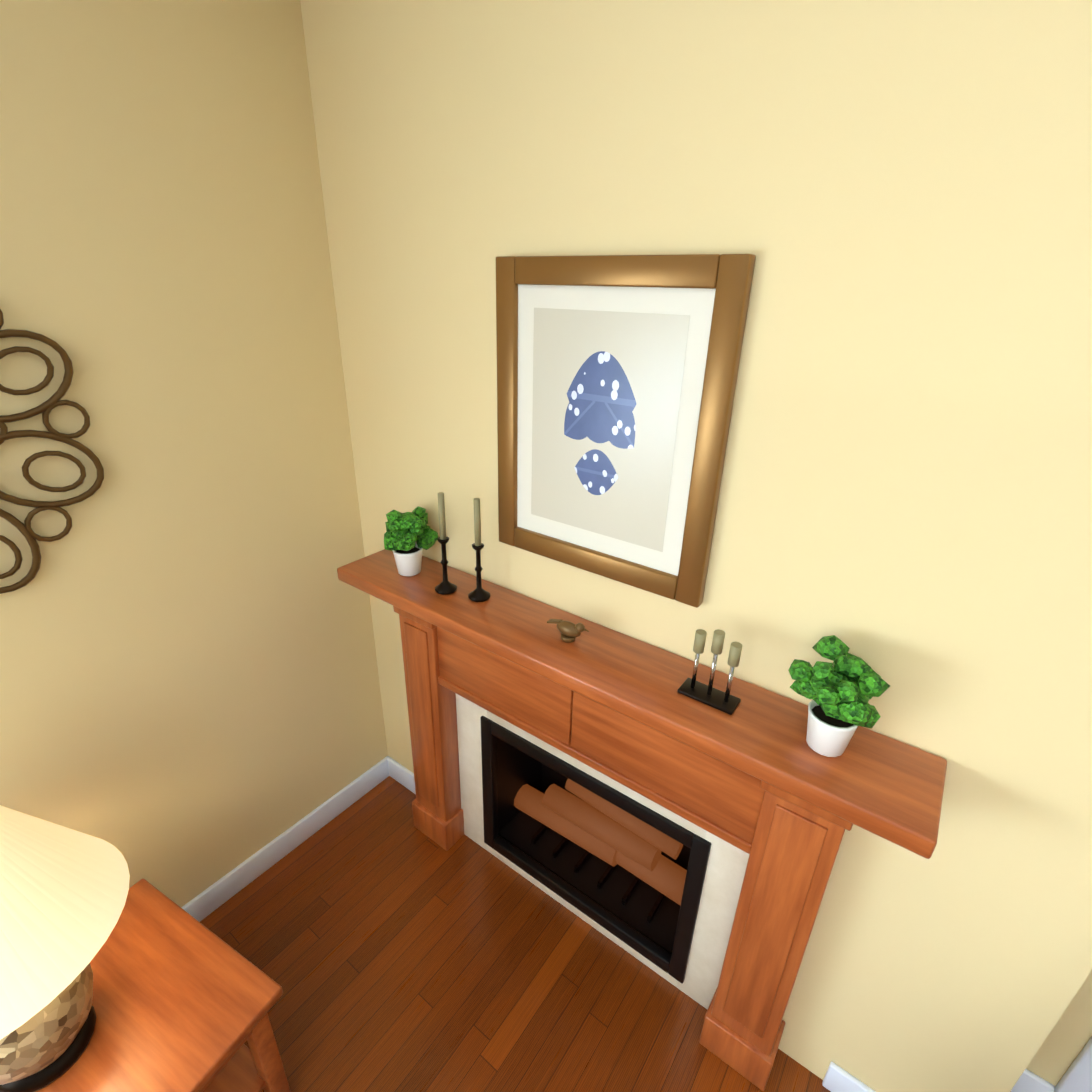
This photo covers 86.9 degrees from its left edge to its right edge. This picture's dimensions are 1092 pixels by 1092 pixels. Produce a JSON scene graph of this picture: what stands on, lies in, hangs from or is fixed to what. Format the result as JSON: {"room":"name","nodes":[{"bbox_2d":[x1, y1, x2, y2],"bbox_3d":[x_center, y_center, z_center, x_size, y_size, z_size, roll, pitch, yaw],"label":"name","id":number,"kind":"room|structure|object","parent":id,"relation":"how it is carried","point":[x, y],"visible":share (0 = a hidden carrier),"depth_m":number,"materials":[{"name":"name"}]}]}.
{"room":"living room","nodes":[
{"label":"living room","id":0,"kind":"room"},
{"bbox_2d":[0,0,387,906],"bbox_3d":[-2.858,-0.040,-0.957,0.150,4.830,7.800,18,29,32],"label":"wall","id":1,"kind":"structure","parent":0,"point":[190,700],"depth_m":1.56,"materials":[{"name":"yellow paint"}]},
{"bbox_2d":[0,309,103,593],"bbox_3d":[-1.326,-0.194,1.113,0.024,0.750,0.752,18,29,32],"label":"wall art","id":2,"kind":"object","parent":1,"relation":"attached to","point":[29,534],"visible":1,"depth_m":1.33,"materials":[{"name":"brown metal"}]},
{"bbox_2d":[181,758,388,921],"bbox_3d":[-2.891,2.161,-0.091,0.016,0.105,7.350,18,29,32],"label":"baseboard","id":3,"kind":"structure","parent":1,"relation":"attached to","point":[245,874],"depth_m":2.23,"materials":[{"name":"white paint"}]},
{"bbox_2d":[200,776,1010,1091],"bbox_3d":[1.489,2.331,0.054,7.300,0.120,12.950,18,29,32],"label":"floor","id":4,"kind":"structure","parent":0,"point":[380,938],"depth_m":1.87,"materials":[{"name":"brown wood"}]},
{"bbox_2d":[36,878,290,1091],"bbox_3d":[-1.034,1.331,1.384,0.580,0.500,0.580,14,27,25],"label":"end table","id":5,"kind":"object","parent":4,"relation":"on","point":[183,1000],"visible":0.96,"depth_m":1.37,"materials":[{"name":"brown wood"}]},
{"bbox_2d":[0,806,129,1091],"bbox_3d":[-1.091,0.795,1.132,0.470,0.680,0.470,18,29,32],"label":"light","id":6,"kind":"object","parent":5,"relation":"on","point":[63,893],"visible":1,"depth_m":1.10,"materials":[{"name":"beige fabric"}]},
{"bbox_2d":[337,549,946,1090],"bbox_3d":[0.138,0.753,1.878,1.680,1.205,0.543,18,29,32],"label":"fireplace mantel","id":7,"kind":"object","parent":4,"relation":"on","point":[615,787],"visible":1,"depth_m":1.61,"materials":[{"name":"brown wood"}]},
{"bbox_2d":[384,506,437,575],"bbox_3d":[-0.422,-0.019,1.821,0.148,0.223,0.185,18,29,32],"label":"potted plant","id":8,"kind":"object","parent":7,"relation":"on","point":[409,537],"visible":1,"depth_m":1.79,"materials":[{"name":"green plant"}]},
{"bbox_2d":[435,492,456,594],"bbox_3d":[-0.302,-0.008,1.697,0.068,0.310,0.068,18,29,32],"label":"candlestick","id":9,"kind":"object","parent":7,"relation":"on","point":[445,586],"visible":1,"depth_m":1.70,"materials":[{"name":"black metal"}]},
{"bbox_2d":[468,498,489,601],"bbox_3d":[-0.196,0.011,1.660,0.068,0.310,0.068,18,29,32],"label":"candlestick","id":10,"kind":"object","parent":7,"relation":"on","point":[479,593],"visible":1,"depth_m":1.67,"materials":[{"name":"black metal"}]},
{"bbox_2d":[547,619,588,642],"bbox_3d":[0.058,0.218,1.518,0.127,0.060,0.040,18,29,32],"label":"bird figurine","id":11,"kind":"object","parent":7,"relation":"on","point":[570,631],"visible":1,"depth_m":1.51,"materials":[{"name":"brown metal"}]},
{"bbox_2d":[677,629,741,714],"bbox_3d":[0.375,0.267,1.286,0.130,0.175,0.060,18,29,32],"label":"candle holder","id":12,"kind":"object","parent":7,"relation":"on","point":[715,698],"visible":1,"depth_m":1.29,"materials":[{"name":"metal"}]},
{"bbox_2d":[788,635,889,756],"bbox_3d":[0.568,0.305,1.148,0.175,0.227,0.201,18,29,32],"label":"potted plant","id":13,"kind":"object","parent":7,"relation":"on","point":[842,689],"visible":1,"depth_m":1.11,"materials":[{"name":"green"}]},
{"bbox_2d":[300,0,1091,1091],"bbox_3d":[0.335,-0.030,1.663,2.200,2.820,0.460,18,29,32],"label":"wall","id":14,"kind":"structure","parent":0,"point":[894,196],"depth_m":1.13,"materials":[{"name":"yellow paint"}]},
{"bbox_2d":[385,756,415,793],"bbox_3d":[-0.566,1.048,2.525,0.330,0.105,0.016,18,29,32],"label":"baseboard","id":15,"kind":"structure","parent":14,"relation":"attached to","point":[398,772],"depth_m":2.56,"materials":[{"name":"white paint"}]},
{"bbox_2d":[496,254,755,607],"bbox_3d":[0.127,-0.280,1.387,0.620,0.750,0.033,18,29,32],"label":"framed picture","id":16,"kind":"object","parent":14,"relation":"attached to","point":[617,375],"visible":0.94,"depth_m":1.34,"materials":[{"name":"gold metal"}]},
{"bbox_2d":[822,1061,875,1091],"bbox_3d":[0.926,1.530,1.536,0.336,0.105,0.016,18,29,32],"label":"baseboard","id":17,"kind":"structure","parent":14,"relation":"attached to","point":[836,1079],"depth_m":1.59,"materials":[{"name":"white"}]},
{"bbox_2d":[1026,970,1091,1085],"bbox_3d":[2.143,0.512,0.657,2.065,2.737,0.150,18,29,32],"label":"wall","id":18,"kind":"structure","parent":0,"point":[1069,1036],"depth_m":1.51,"materials":[{"name":"yellow paint"}]},
{"bbox_2d":[1054,1037,1091,1091],"bbox_3d":[2.093,0.787,0.814,1.590,2.105,0.190,18,29,32],"label":"door frame","id":19,"kind":"structure","parent":18,"relation":"attached to","point":[1077,1076],"depth_m":1.50,"materials":[{"name":"white"}]}
]}

